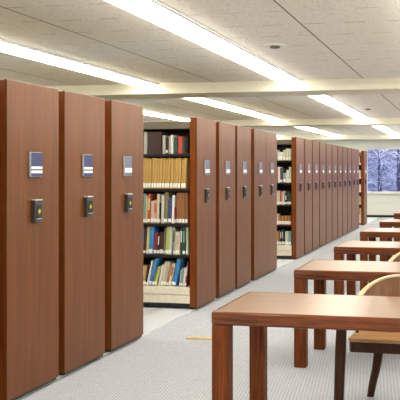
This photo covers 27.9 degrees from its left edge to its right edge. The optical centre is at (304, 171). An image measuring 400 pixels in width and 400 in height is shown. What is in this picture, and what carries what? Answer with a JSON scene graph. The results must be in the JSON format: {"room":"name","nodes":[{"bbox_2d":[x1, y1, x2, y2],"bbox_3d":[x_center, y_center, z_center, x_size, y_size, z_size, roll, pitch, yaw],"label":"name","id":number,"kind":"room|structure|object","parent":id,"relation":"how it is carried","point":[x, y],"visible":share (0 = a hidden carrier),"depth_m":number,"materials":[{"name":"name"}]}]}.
{"room":"library","nodes":[
{"label":"library","id":0,"kind":"room"},
{"bbox_2d":[0,0,399,134],"bbox_3d":[1.127,-1.330,11.307,16.800,0.200,31.000,0,0,12],"label":"ceiling","id":1,"kind":"structure","parent":0,"point":[323,39],"depth_m":7.90,"materials":[{"name":"tile"}]},
{"bbox_2d":[0,38,158,87],"bbox_3d":[-2.836,-1.204,7.922,0.330,0.052,6.397,0,0,12],"label":"ceiling light","id":2,"kind":"object","parent":1,"relation":"attached to","point":[6,46],"visible":1,"depth_m":8.71,"materials":[{"name":"white plastic"}]},
{"bbox_2d":[143,109,189,120],"bbox_3d":[-3.340,-1.204,15.515,0.330,0.052,6.906,0,0,12],"label":"ceiling light","id":3,"kind":"object","parent":1,"relation":"attached to","point":[145,112],"visible":0.11,"depth_m":16.83,"materials":[{"name":"white plastic"}]},
{"bbox_2d":[106,0,302,83],"bbox_3d":[-0.838,-1.204,7.506,0.330,0.052,6.397,0,0,12],"label":"ceiling light","id":4,"kind":"object","parent":1,"relation":"attached to","point":[157,12],"visible":1,"depth_m":6.89,"materials":[{"name":"white plastic"}]},
{"bbox_2d":[44,78,399,99],"bbox_3d":[1.008,-1.163,10.736,16.400,0.155,0.680,0,0,12],"label":"beam","id":5,"kind":"structure","parent":1,"relation":"attached to","point":[367,86],"depth_m":10.86,"materials":[{"name":"beige paint"}]},
{"bbox_2d":[184,98,283,120],"bbox_3d":[-1.342,-1.204,15.100,0.330,0.052,6.906,0,0,12],"label":"ceiling light","id":6,"kind":"object","parent":1,"relation":"attached to","point":[209,101],"visible":0.61,"depth_m":14.85,"materials":[{"name":"white plastic"}]},
{"bbox_2d":[143,118,399,126],"bbox_3d":[2.554,-1.163,18.163,16.400,0.155,0.680,0,0,12],"label":"beam","id":7,"kind":"structure","parent":1,"relation":"attached to","point":[329,122],"depth_m":18.39,"materials":[{"name":"beige paint"}]},
{"bbox_2d":[264,43,285,48],"bbox_3d":[-0.289,-1.211,7.650,0.210,0.038,0.210,0,0,12],"label":"smoke detector","id":8,"kind":"object","parent":1,"relation":"attached to","point":[270,45],"visible":1,"depth_m":7.60,"materials":[{"name":"white plastic"}]},
{"bbox_2d":[297,127,337,135],"bbox_3d":[0.235,-1.204,22.680,0.330,0.052,7.219,0,0,12],"label":"ceiling light","id":9,"kind":"object","parent":1,"relation":"attached to","point":[312,129],"visible":0.6,"depth_m":23.07,"materials":[{"name":"white plastic"}]},
{"bbox_2d":[310,95,370,119],"bbox_3d":[0.655,-1.204,14.684,0.330,0.052,6.906,0,0,12],"label":"ceiling light","id":10,"kind":"object","parent":1,"relation":"attached to","point":[329,100],"visible":0.61,"depth_m":14.43,"materials":[{"name":"white plastic"}]},
{"bbox_2d":[373,126,399,135],"bbox_3d":[2.232,-1.204,22.264,0.330,0.052,7.219,0,0,12],"label":"ceiling light","id":11,"kind":"object","parent":1,"relation":"attached to","point":[386,129],"visible":0.57,"depth_m":22.58,"materials":[{"name":"white plastic"}]},
{"bbox_2d":[17,217,399,399],"bbox_3d":[1.127,1.620,11.307,16.800,0.200,31.000,0,0,12],"label":"floor","id":12,"kind":"structure","parent":0,"point":[162,364],"depth_m":6.26,"materials":[{"name":"carpet"}]},
{"bbox_2d":[16,218,376,399],"bbox_3d":[-2.061,1.513,15.035,4.240,0.014,23.600,0,0,12],"label":"platform","id":13,"kind":"structure","parent":12,"relation":"on","point":[153,321],"depth_m":8.38,"materials":[{"name":"white"}]},
{"bbox_2d":[0,79,58,399],"bbox_3d":[-3.656,0.451,5.805,3.755,2.102,0.657,0,0,12],"label":"shelving unit","id":14,"kind":"object","parent":13,"relation":"on","point":[29,113],"visible":1,"depth_m":5.34,"materials":[{"name":"brown wood"}]},
{"bbox_2d":[59,91,104,375],"bbox_3d":[-3.505,0.451,6.534,3.755,2.102,0.657,0,0,12],"label":"shelving unit","id":15,"kind":"object","parent":13,"relation":"on","point":[81,116],"visible":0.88,"depth_m":6.09,"materials":[{"name":"brown wood"}]},
{"bbox_2d":[105,100,142,351],"bbox_3d":[-3.346,0.451,7.296,3.755,2.102,0.657,0,0,12],"label":"shelving unit","id":16,"kind":"object","parent":13,"relation":"on","point":[123,121],"visible":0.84,"depth_m":6.83,"materials":[{"name":"brown wood"}]},
{"bbox_2d":[143,117,215,308],"bbox_3d":[-2.921,0.451,9.361,3.747,2.102,0.657,0,0,12],"label":"shelving unit","id":17,"kind":"object","parent":13,"relation":"on","point":[201,291],"visible":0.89,"depth_m":8.81,"materials":[{"name":"brown wood"}]},
{"bbox_2d":[143,226,146,253],"bbox_3d":[-1.763,0.760,8.916,0.047,0.309,0.183,0,0,12],"label":"book","id":18,"kind":"object","parent":17,"relation":"on","point":[145,227],"visible":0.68,"depth_m":8.83,"materials":[{"name":"brown paper"}]},
{"bbox_2d":[144,132,147,153],"bbox_3d":[-1.758,-0.323,8.909,0.037,0.245,0.185,0,0,12],"label":"book","id":19,"kind":"object","parent":17,"relation":"on","point":[145,133],"visible":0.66,"depth_m":8.82,"materials":[{"name":"beige paper"}]},
{"bbox_2d":[143,193,149,222],"bbox_3d":[-1.770,0.406,8.908,0.032,0.325,0.169,1,0,12],"label":"book","id":20,"kind":"object","parent":17,"relation":"on","point":[145,195],"visible":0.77,"depth_m":8.83,"materials":[{"name":"green paper"}]},
{"bbox_2d":[143,158,151,188],"bbox_3d":[-1.765,0.013,8.914,0.042,0.342,0.190,0,0,12],"label":"book","id":21,"kind":"object","parent":17,"relation":"on","point":[145,159],"visible":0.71,"depth_m":8.82,"materials":[{"name":"yellow paper"}]},
{"bbox_2d":[146,226,149,253],"bbox_3d":[-1.728,0.760,8.913,0.046,0.309,0.196,0,0,12],"label":"book","id":22,"kind":"object","parent":17,"relation":"on","point":[148,227],"visible":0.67,"depth_m":8.82,"materials":[{"name":"yellow paper"}]},
{"bbox_2d":[146,158,150,188],"bbox_3d":[-1.736,0.016,8.900,0.042,0.336,0.182,0,0,12],"label":"book","id":23,"kind":"object","parent":17,"relation":"on","point":[147,162],"visible":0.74,"depth_m":8.81,"materials":[{"name":"yellow paper"}]},
{"bbox_2d":[148,159,151,188],"bbox_3d":[-1.707,0.019,8.888,0.042,0.331,0.168,0,0,12],"label":"book","id":24,"kind":"object","parent":17,"relation":"on","point":[150,160],"visible":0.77,"depth_m":8.81,"materials":[{"name":"yellow paper"}]},
{"bbox_2d":[147,260,154,285],"bbox_3d":[-1.708,1.124,8.900,0.078,0.280,0.196,0,0,12],"label":"book","id":25,"kind":"object","parent":17,"relation":"on","point":[152,261],"visible":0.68,"depth_m":8.81,"materials":[{"name":"white paper"}]},
{"bbox_2d":[147,193,155,222],"bbox_3d":[-1.718,0.406,8.893,0.034,0.326,0.168,1,0,12],"label":"book","id":26,"kind":"object","parent":17,"relation":"on","point":[151,197],"visible":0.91,"depth_m":8.81,"materials":[{"name":"red paper"}]},
{"bbox_2d":[151,201,153,222],"bbox_3d":[-1.676,0.445,8.908,0.040,0.248,0.203,1,0,12],"label":"book","id":27,"kind":"object","parent":17,"relation":"on","point":[152,202],"visible":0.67,"depth_m":8.81,"materials":[{"name":"beige paper"}]},
{"bbox_2d":[149,226,159,253],"bbox_3d":[-1.688,0.759,8.894,0.064,0.310,0.190,0,0,12],"label":"book","id":28,"kind":"object","parent":17,"relation":"on","point":[153,229],"visible":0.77,"depth_m":8.80,"materials":[{"name":"blue paper"}]},
{"bbox_2d":[151,158,159,188],"bbox_3d":[-1.669,0.013,8.892,0.042,0.342,0.194,0,0,12],"label":"book","id":29,"kind":"object","parent":17,"relation":"on","point":[153,159],"visible":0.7,"depth_m":8.80,"materials":[{"name":"yellow paper"}]},
{"bbox_2d":[154,200,156,222],"bbox_3d":[-1.643,0.439,8.886,0.030,0.259,0.183,1,0,12],"label":"book","id":30,"kind":"object","parent":17,"relation":"on","point":[155,201],"visible":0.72,"depth_m":8.80,"materials":[{"name":"paper"}]},
{"bbox_2d":[149,257,163,285],"bbox_3d":[-1.668,1.110,8.887,0.113,0.308,0.182,0,0,12],"label":"book","id":31,"kind":"object","parent":17,"relation":"on","point":[158,261],"visible":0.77,"depth_m":8.81,"materials":[{"name":"blue paper"}]},
{"bbox_2d":[154,158,158,188],"bbox_3d":[-1.640,0.016,8.877,0.042,0.336,0.173,0,0,12],"label":"book","id":32,"kind":"object","parent":17,"relation":"on","point":[156,159],"visible":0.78,"depth_m":8.79,"materials":[{"name":"yellow paper"}]},
{"bbox_2d":[154,232,158,253],"bbox_3d":[-1.640,0.794,8.897,0.053,0.240,0.195,0,0,12],"label":"book","id":33,"kind":"object","parent":17,"relation":"on","point":[156,233],"visible":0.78,"depth_m":8.80,"materials":[{"name":"red paper"}]},
{"bbox_2d":[148,132,166,153],"bbox_3d":[-1.652,-0.322,8.889,0.158,0.242,0.177,0,0,12],"label":"book","id":34,"kind":"object","parent":17,"relation":"on","point":[155,139],"visible":0.84,"depth_m":8.80,"materials":[{"name":"brown paper"}]},
{"bbox_2d":[154,265,161,285],"bbox_3d":[-1.617,1.155,8.880,0.086,0.219,0.184,0,0,12],"label":"book","id":35,"kind":"object","parent":17,"relation":"on","point":[159,267],"visible":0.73,"depth_m":8.79,"materials":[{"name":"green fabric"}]},
{"bbox_2d":[157,159,159,188],"bbox_3d":[-1.607,0.019,8.886,0.042,0.330,0.198,0,0,12],"label":"book","id":36,"kind":"object","parent":17,"relation":"on","point":[158,165],"visible":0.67,"depth_m":8.79,"materials":[{"name":"yellow paper"}]},
{"bbox_2d":[157,194,164,222],"bbox_3d":[-1.613,0.406,8.867,0.027,0.326,0.168,1,0,12],"label":"book","id":37,"kind":"object","parent":17,"relation":"on","point":[159,196],"visible":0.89,"depth_m":8.79,"materials":[{"name":"beige paper"}]},
{"bbox_2d":[158,264,163,285],"bbox_3d":[-1.577,1.144,8.880,0.077,0.240,0.193,0,0,12],"label":"book","id":38,"kind":"object","parent":17,"relation":"on","point":[162,267],"visible":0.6,"depth_m":8.79,"materials":[{"name":"beige paper"}]},
{"bbox_2d":[159,231,164,254],"bbox_3d":[-1.569,0.791,8.873,0.056,0.247,0.195,0,0,12],"label":"book","id":39,"kind":"object","parent":17,"relation":"on","point":[161,233],"visible":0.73,"depth_m":8.78,"materials":[{"name":"brown paper"}]},
{"bbox_2d":[161,195,164,222],"bbox_3d":[-1.562,0.411,8.868,0.030,0.315,0.168,1,0,12],"label":"book","id":40,"kind":"object","parent":17,"relation":"on","point":[162,201],"visible":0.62,"depth_m":8.79,"materials":[{"name":"grey paper"}]},
{"bbox_2d":[159,158,167,188],"bbox_3d":[-1.579,0.014,8.867,0.042,0.341,0.182,0,0,12],"label":"book","id":41,"kind":"object","parent":17,"relation":"on","point":[161,159],"visible":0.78,"depth_m":8.78,"materials":[{"name":"yellow paper"}]},
{"bbox_2d":[162,158,166,188],"bbox_3d":[-1.546,0.016,8.875,0.042,0.336,0.199,0,0,12],"label":"book","id":42,"kind":"object","parent":17,"relation":"on","point":[164,159],"visible":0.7,"depth_m":8.78,"materials":[{"name":"yellow paper"}]},
{"bbox_2d":[160,260,171,285],"bbox_3d":[-1.542,1.127,8.862,0.091,0.275,0.186,0,0,12],"label":"book","id":43,"kind":"object","parent":17,"relation":"on","point":[166,262],"visible":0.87,"depth_m":8.77,"materials":[{"name":"beige paper"}]},
{"bbox_2d":[165,159,167,188],"bbox_3d":[-1.516,0.019,8.872,0.042,0.330,0.198,0,0,12],"label":"book","id":44,"kind":"object","parent":17,"relation":"on","point":[166,166],"visible":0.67,"depth_m":8.78,"materials":[{"name":"yellow paper"}]},
{"bbox_2d":[163,135,170,153],"bbox_3d":[-1.544,-0.303,8.859,0.039,0.204,0.164,0,0,12],"label":"book","id":45,"kind":"object","parent":17,"relation":"on","point":[164,136],"visible":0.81,"depth_m":8.78,"materials":[{"name":"beige paper"}]},
{"bbox_2d":[165,226,170,254],"bbox_3d":[-1.505,0.759,8.862,0.054,0.310,0.179,0,0,12],"label":"book","id":46,"kind":"object","parent":17,"relation":"on","point":[168,227],"visible":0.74,"depth_m":8.78,"materials":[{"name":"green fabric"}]},
{"bbox_2d":[164,192,174,222],"bbox_3d":[-1.518,0.397,8.864,0.058,0.344,0.202,0,0,12],"label":"book","id":47,"kind":"object","parent":17,"relation":"on","point":[168,195],"visible":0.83,"depth_m":8.77,"materials":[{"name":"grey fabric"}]},
{"bbox_2d":[168,198,171,222],"bbox_3d":[-1.476,0.427,8.845,0.049,0.284,0.169,0,0,12],"label":"book","id":48,"kind":"object","parent":17,"relation":"on","point":[170,199],"visible":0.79,"depth_m":8.77,"materials":[{"name":"blue paper"}]},
{"bbox_2d":[164,260,175,285],"bbox_3d":[-1.510,1.127,8.852,0.082,0.274,0.175,0,0,12],"label":"book","id":49,"kind":"object","parent":17,"relation":"on","point":[172,261],"visible":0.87,"depth_m":8.77,"materials":[{"name":"beige paper"}]},
{"bbox_2d":[167,158,175,188],"bbox_3d":[-1.489,0.014,8.850,0.042,0.341,0.180,0,0,12],"label":"book","id":50,"kind":"object","parent":17,"relation":"on","point":[169,159],"visible":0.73,"depth_m":8.77,"materials":[{"name":"yellow paper"}]},
{"bbox_2d":[169,226,174,254],"bbox_3d":[-1.467,0.759,8.858,0.049,0.309,0.201,0,0,12],"label":"book","id":51,"kind":"object","parent":17,"relation":"on","point":[171,227],"visible":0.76,"depth_m":8.76,"materials":[{"name":"green paper"}]},
{"bbox_2d":[168,263,175,285],"bbox_3d":[-1.455,1.137,8.854,0.082,0.254,0.194,0,0,12],"label":"book","id":52,"kind":"object","parent":17,"relation":"on","point":[174,264],"visible":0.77,"depth_m":8.76,"materials":[{"name":"beige paper"}]},
{"bbox_2d":[170,158,174,188],"bbox_3d":[-1.452,0.017,8.853,0.042,0.335,0.199,0,0,12],"label":"book","id":53,"kind":"object","parent":17,"relation":"on","point":[172,159],"visible":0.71,"depth_m":8.76,"materials":[{"name":"paper"}]},
{"bbox_2d":[171,195,175,223],"bbox_3d":[-1.442,0.413,8.836,0.037,0.311,0.165,0,0,12],"label":"book","id":54,"kind":"object","parent":17,"relation":"on","point":[173,196],"visible":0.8,"depth_m":8.76,"materials":[{"name":"white paper"}]},
{"bbox_2d":[171,135,177,153],"bbox_3d":[-1.452,-0.305,8.848,0.030,0.209,0.185,0,0,12],"label":"book","id":55,"kind":"object","parent":17,"relation":"on","point":[172,136],"visible":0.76,"depth_m":8.76,"materials":[{"name":"white paper"}]},
{"bbox_2d":[173,159,175,188],"bbox_3d":[-1.424,0.019,8.840,0.041,0.330,0.170,0,0,12],"label":"book","id":56,"kind":"object","parent":17,"relation":"on","point":[174,175],"visible":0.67,"depth_m":8.76,"materials":[{"name":"paper"}]},
{"bbox_2d":[174,138,177,153],"bbox_3d":[-1.409,-0.288,8.834,0.033,0.175,0.174,0,0,12],"label":"book","id":57,"kind":"object","parent":17,"relation":"on","point":[175,139],"visible":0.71,"depth_m":8.75,"materials":[{"name":"green paper"}]},
{"bbox_2d":[173,226,179,254],"bbox_3d":[-1.430,0.760,8.839,0.020,0.308,0.170,0,0,12],"label":"book","id":58,"kind":"object","parent":17,"relation":"on","point":[175,229],"visible":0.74,"depth_m":8.76,"materials":[{"name":"grey paper"}]},
{"bbox_2d":[175,231,179,254],"bbox_3d":[-1.391,0.787,8.823,0.053,0.253,0.170,1,0,12],"label":"book","id":59,"kind":"object","parent":17,"relation":"on","point":[177,234],"visible":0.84,"depth_m":8.74,"materials":[{"name":"beige paper"}]},
{"bbox_2d":[172,258,186,285],"bbox_3d":[-1.403,1.108,8.841,0.117,0.313,0.181,0,0,12],"label":"book","id":60,"kind":"object","parent":17,"relation":"on","point":[181,262],"visible":0.82,"depth_m":8.76,"materials":[{"name":"blue paper"}]},
{"bbox_2d":[176,192,182,223],"bbox_3d":[-1.387,0.400,8.842,0.032,0.338,0.191,0,0,12],"label":"book","id":61,"kind":"object","parent":17,"relation":"on","point":[177,194],"visible":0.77,"depth_m":8.75,"materials":[{"name":"brown paper"}]},
{"bbox_2d":[175,158,183,188],"bbox_3d":[-1.395,0.014,8.826,0.042,0.340,0.173,0,0,12],"label":"book","id":62,"kind":"object","parent":17,"relation":"on","point":[177,159],"visible":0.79,"depth_m":8.74,"materials":[{"name":"yellow paper"}]},
{"bbox_2d":[178,158,182,188],"bbox_3d":[-1.364,0.017,8.825,0.042,0.335,0.183,0,0,12],"label":"book","id":63,"kind":"object","parent":17,"relation":"on","point":[180,159],"visible":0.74,"depth_m":8.74,"materials":[{"name":"beige fabric"}]},
{"bbox_2d":[179,193,181,223],"bbox_3d":[-1.355,0.400,8.821,0.032,0.339,0.178,0,0,12],"label":"book","id":64,"kind":"object","parent":17,"relation":"on","point":[180,194],"visible":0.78,"depth_m":8.74,"materials":[{"name":"brown paper"}]},
{"bbox_2d":[178,136,184,153],"bbox_3d":[-1.359,-0.296,8.836,0.053,0.191,0.190,0,0,12],"label":"book","id":65,"kind":"object","parent":17,"relation":"on","point":[180,138],"visible":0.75,"depth_m":8.74,"materials":[{"name":"red paper"}]},
{"bbox_2d":[180,227,182,254],"bbox_3d":[-1.343,0.760,8.836,0.026,0.308,0.196,0,0,12],"label":"book","id":66,"kind":"object","parent":17,"relation":"on","point":[181,228],"visible":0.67,"depth_m":8.74,"materials":[{"name":"green paper"}]},
{"bbox_2d":[181,159,183,188],"bbox_3d":[-1.331,0.020,8.818,0.041,0.329,0.174,0,0,12],"label":"book","id":67,"kind":"object","parent":17,"relation":"on","point":[182,175],"visible":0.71,"depth_m":8.74,"materials":[{"name":"paper"}]},
{"bbox_2d":[182,193,184,223],"bbox_3d":[-1.320,0.400,8.821,0.032,0.339,0.194,0,0,12],"label":"book","id":68,"kind":"object","parent":17,"relation":"on","point":[183,194],"visible":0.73,"depth_m":8.73,"materials":[{"name":"brown paper"}]},
{"bbox_2d":[183,227,185,254],"bbox_3d":[-1.314,0.760,8.821,0.032,0.308,0.197,0,0,12],"label":"book","id":69,"kind":"object","parent":17,"relation":"on","point":[184,228],"visible":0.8,"depth_m":8.73,"materials":[{"name":"green paper"}]},
{"bbox_2d":[183,158,189,188],"bbox_3d":[-1.302,0.014,8.808,0.042,0.340,0.180,0,0,12],"label":"book","id":70,"kind":"object","parent":17,"relation":"on","point":[186,185],"visible":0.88,"depth_m":8.74,"materials":[{"name":"yellow paper"}]},
{"bbox_2d":[185,193,189,223],"bbox_3d":[-1.285,0.400,8.819,0.031,0.339,0.195,0,0,12],"label":"book","id":71,"kind":"object","parent":17,"relation":"on","point":[187,195],"visible":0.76,"depth_m":8.73,"materials":[{"name":"brown paper"}]},
{"bbox_2d":[185,261,189,286],"bbox_3d":[-1.284,1.126,8.821,0.040,0.276,0.201,0,0,12],"label":"book","id":72,"kind":"object","parent":17,"relation":"on","point":[187,281],"visible":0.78,"depth_m":8.75,"materials":[{"name":"red paper"}]},
{"bbox_2d":[185,137,189,153],"bbox_3d":[-1.286,-0.293,8.822,0.027,0.185,0.197,0,0,12],"label":"book","id":73,"kind":"object","parent":17,"relation":"on","point":[187,139],"visible":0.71,"depth_m":8.73,"materials":[{"name":"black paper"}]},
{"bbox_2d":[186,227,189,254],"bbox_3d":[-1.281,0.760,8.820,0.027,0.308,0.190,0,0,12],"label":"book","id":74,"kind":"object","parent":17,"relation":"on","point":[187,228],"visible":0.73,"depth_m":8.73,"materials":[{"name":"green paper"}]},
{"bbox_2d":[216,122,234,297],"bbox_3d":[-2.761,0.451,10.128,3.747,2.102,0.657,0,0,12],"label":"shelving unit","id":75,"kind":"object","parent":13,"relation":"on","point":[225,132],"visible":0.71,"depth_m":9.67,"materials":[{"name":"brown wood"}]},
{"bbox_2d":[235,125,250,288],"bbox_3d":[-2.610,0.451,10.857,3.747,2.102,0.657,0,0,12],"label":"shelving unit","id":76,"kind":"object","parent":13,"relation":"on","point":[242,134],"visible":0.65,"depth_m":10.40,"materials":[{"name":"brown wood"}]},
{"bbox_2d":[251,129,265,280],"bbox_3d":[-2.443,0.451,11.658,3.747,2.102,0.657,0,0,12],"label":"shelving unit","id":77,"kind":"object","parent":13,"relation":"on","point":[258,137],"visible":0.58,"depth_m":11.18,"materials":[{"name":"brown wood"}]},
{"bbox_2d":[265,131,276,274],"bbox_3d":[-2.308,0.451,12.305,3.747,2.102,0.657,0,0,12],"label":"shelving unit","id":78,"kind":"object","parent":13,"relation":"on","point":[271,138],"visible":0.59,"depth_m":11.91,"materials":[{"name":"brown wood"}]},
{"bbox_2d":[277,137,303,258],"bbox_3d":[-1.890,0.451,14.314,3.747,2.102,0.657,0,0,12],"label":"shelving unit","id":79,"kind":"object","parent":13,"relation":"on","point":[296,250],"visible":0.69,"depth_m":13.79,"materials":[{"name":"brown wood"}]},
{"bbox_2d":[280,168,284,182],"bbox_3d":[-0.388,0.057,13.795,0.043,0.254,0.198,0,0,12],"label":"book","id":80,"kind":"object","parent":79,"relation":"on","point":[282,170],"visible":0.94,"depth_m":13.70,"materials":[{"name":"grey paper"}]},
{"bbox_2d":[288,231,291,244],"bbox_3d":[-0.247,1.145,13.767,0.046,0.239,0.191,0,0,12],"label":"book","id":81,"kind":"object","parent":79,"relation":"on","point":[289,232],"visible":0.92,"depth_m":13.68,"materials":[{"name":"teal paper"}]},
{"bbox_2d":[304,139,311,254],"bbox_3d":[-1.742,0.451,15.028,3.747,2.102,0.657,0,0,12],"label":"shelving unit","id":82,"kind":"object","parent":13,"relation":"on","point":[307,143],"visible":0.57,"depth_m":14.55,"materials":[{"name":"brown wood"}]},
{"bbox_2d":[312,140,318,250],"bbox_3d":[-1.593,0.451,15.742,3.747,2.102,0.657,0,0,12],"label":"shelving unit","id":83,"kind":"object","parent":13,"relation":"on","point":[315,144],"visible":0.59,"depth_m":15.31,"materials":[{"name":"brown wood"}]},
{"bbox_2d":[319,142,325,246],"bbox_3d":[-1.444,0.451,16.456,3.747,2.102,0.657,0,0,12],"label":"shelving unit","id":84,"kind":"object","parent":13,"relation":"on","point":[322,146],"visible":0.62,"depth_m":16.04,"materials":[{"name":"brown wood"}]},
{"bbox_2d":[326,143,331,243],"bbox_3d":[-1.296,0.451,17.171,3.747,2.102,0.657,0,0,12],"label":"shelving unit","id":85,"kind":"object","parent":13,"relation":"on","point":[328,146],"visible":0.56,"depth_m":16.72,"materials":[{"name":"brown wood"}]},
{"bbox_2d":[332,144,336,240],"bbox_3d":[-1.147,0.451,17.885,3.747,2.102,0.657,0,0,12],"label":"shelving unit","id":86,"kind":"object","parent":13,"relation":"on","point":[334,147],"visible":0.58,"depth_m":17.45,"materials":[{"name":"brown wood"}]},
{"bbox_2d":[337,145,341,237],"bbox_3d":[-0.999,0.451,18.599,3.747,2.102,0.657,0,0,12],"label":"shelving unit","id":87,"kind":"object","parent":13,"relation":"on","point":[339,148],"visible":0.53,"depth_m":18.12,"materials":[{"name":"brown wood"}]},
{"bbox_2d":[342,146,346,235],"bbox_3d":[-0.850,0.451,19.313,3.747,2.102,0.657,0,0,12],"label":"shelving unit","id":88,"kind":"object","parent":13,"relation":"on","point":[344,149],"visible":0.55,"depth_m":18.84,"materials":[{"name":"brown wood"}]},
{"bbox_2d":[347,147,351,232],"bbox_3d":[-0.702,0.451,20.027,3.747,2.102,0.657,0,0,12],"label":"shelving unit","id":89,"kind":"object","parent":13,"relation":"on","point":[349,150],"visible":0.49,"depth_m":19.63,"materials":[{"name":"brown wood"}]},
{"bbox_2d":[352,148,355,230],"bbox_3d":[-0.553,0.451,20.741,3.747,2.102,0.657,0,0,12],"label":"shelving unit","id":90,"kind":"object","parent":13,"relation":"on","point":[353,150],"visible":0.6,"depth_m":20.30,"materials":[{"name":"brown wood"}]},
{"bbox_2d":[356,149,358,228],"bbox_3d":[-0.418,0.451,21.389,3.747,2.102,0.657,0,0,12],"label":"shelving unit","id":91,"kind":"object","parent":13,"relation":"on","point":[357,150],"visible":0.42,"depth_m":21.02,"materials":[{"name":"brown wood"}]},
{"bbox_2d":[359,151,366,224],"bbox_3d":[-0.081,0.451,23.011,3.747,2.102,0.657,0,0,12],"label":"shelving unit","id":92,"kind":"object","parent":13,"relation":"on","point":[363,167],"visible":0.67,"depth_m":22.37,"materials":[{"name":"brown wood"}]},
{"bbox_2d":[186,336,211,339],"bbox_3d":[-0.954,1.514,7.206,0.242,0.010,0.126,0,0,12],"label":"floor outlet cover","id":93,"kind":"object","parent":12,"relation":"on","point":[189,337],"visible":0.95,"depth_m":7.19,"materials":[{"name":"gold metal"}]},
{"bbox_2d":[212,292,399,399],"bbox_3d":[0.459,1.140,4.498,1.830,0.760,0.745,0,0,12],"label":"table","id":94,"kind":"object","parent":12,"relation":"on","point":[259,311],"visible":1,"depth_m":4.35,"materials":[{"name":"brown wood"}]},
{"bbox_2d":[294,260,399,367],"bbox_3d":[0.882,1.140,6.338,1.830,0.760,0.745,0,0,12],"label":"table","id":95,"kind":"object","parent":12,"relation":"on","point":[319,271],"visible":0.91,"depth_m":6.16,"materials":[{"name":"brown wood"}]},
{"bbox_2d":[334,274,399,399],"bbox_3d":[0.604,1.109,5.085,0.766,0.846,0.559,0,0,12],"label":"armchair","id":96,"kind":"object","parent":12,"relation":"on","point":[378,343],"visible":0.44,"depth_m":4.92,"materials":[{"name":"brown wood"}]},
{"bbox_2d":[334,241,399,294],"bbox_3d":[1.262,1.140,8.248,1.830,0.760,0.745,0,0,12],"label":"table","id":97,"kind":"object","parent":12,"relation":"on","point":[350,248],"visible":0.66,"depth_m":8.07,"materials":[{"name":"brown wood"}]},
{"bbox_2d":[360,228,399,290],"bbox_3d":[1.670,1.140,10.308,1.830,0.760,0.745,0,0,12],"label":"table","id":98,"kind":"object","parent":12,"relation":"on","point":[372,233],"visible":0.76,"depth_m":10.13,"materials":[{"name":"brown wood"}]},
{"bbox_2d":[379,219,399,260],"bbox_3d":[2.110,1.140,12.308,1.830,0.760,0.745,0,0,12],"label":"table","id":99,"kind":"object","parent":12,"relation":"on","point":[386,223],"visible":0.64,"depth_m":12.13,"materials":[{"name":"brown wood"}]},
{"bbox_2d":[389,252,399,261],"bbox_3d":[0.988,1.109,6.933,0.766,0.846,0.559,0,0,12],"label":"armchair","id":100,"kind":"object","parent":12,"relation":"on","point":[396,258],"visible":0.1,"depth_m":7.11,"materials":[{"name":"brown wood"}]},
{"bbox_2d":[394,211,399,241],"bbox_3d":[2.605,1.140,14.778,1.830,0.760,0.745,0,0,12],"label":"table","id":101,"kind":"object","parent":12,"relation":"on","point":[397,214],"visible":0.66,"depth_m":14.59,"materials":[{"name":"brown wood"}]},
{"bbox_2d":[313,139,399,203],"bbox_3d":[4.264,0.145,26.385,16.800,2.750,0.200,0,0,12],"label":"wall","id":102,"kind":"structure","parent":0,"point":[361,145],"depth_m":26.75,"materials":[{"name":"paint"}]},
{"bbox_2d":[277,134,399,139],"bbox_3d":[4.163,-1.163,25.897,16.400,0.155,0.680,0,0,12],"label":"beam","id":103,"kind":"structure","parent":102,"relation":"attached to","point":[365,136],"depth_m":26.25,"materials":[{"name":"beige paint"}]},
{"bbox_2d":[367,215,393,216],"bbox_3d":[4.242,1.482,26.279,16.400,0.075,0.015,0,0,12],"label":"baseboard","id":104,"kind":"structure","parent":102,"relation":"attached to","point":[367,215],"depth_m":26.63,"materials":[{"name":"black rubber"}]},
{"bbox_2d":[366,148,399,191],"bbox_3d":[2.931,-0.052,26.642,1.724,1.475,0.120,0,0,12],"label":"window","id":105,"kind":"structure","parent":102,"relation":"in","point":[381,148],"depth_m":26.77,"materials":[{"name":"metal"}]},
{"bbox_2d":[367,194,399,214],"bbox_3d":[6.280,1.087,25.811,8.720,0.705,0.099,0,0,12],"label":"radiator cover","id":106,"kind":"object","parent":102,"relation":"attached to","point":[394,199],"depth_m":26.53,"materials":[{"name":"grey metal"}]},
{"bbox_2d":[367,192,399,193],"bbox_3d":[6.274,0.710,25.783,8.720,0.050,0.160,0,0,12],"label":"trim","id":107,"kind":"structure","parent":102,"relation":"attached to","point":[367,192],"depth_m":26.50,"materials":[{"name":"white paint"}]},
{"label":"outside","id":108,"kind":"structure","parent":0,"visible":0},
{"bbox_2d":[368,149,399,190],"bbox_3d":[11.652,-2.427,56.001,90.000,9.094,60.000,0,0,12],"label":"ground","id":109,"kind":"structure","parent":108,"point":[371,165],"depth_m":47.70,"materials":[{"name":"white snow"}]},
{"bbox_2d":[368,149,399,190],"bbox_3d":[2.773,0.172,31.653,2.096,4.199,1.898,0,0,36],"label":"frosted tree","id":110,"kind":"object","parent":109,"relation":"on","point":[378,175],"visible":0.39,"depth_m":31.59,"materials":[{"name":"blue plant"}]},
{"bbox_2d":[382,149,399,190],"bbox_3d":[4.101,-0.426,34.861,2.107,4.627,1.714,0,0,12],"label":"frosted tree","id":111,"kind":"object","parent":109,"relation":"on","point":[397,186],"visible":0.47,"depth_m":34.82,"materials":[{"name":"blue plant"}]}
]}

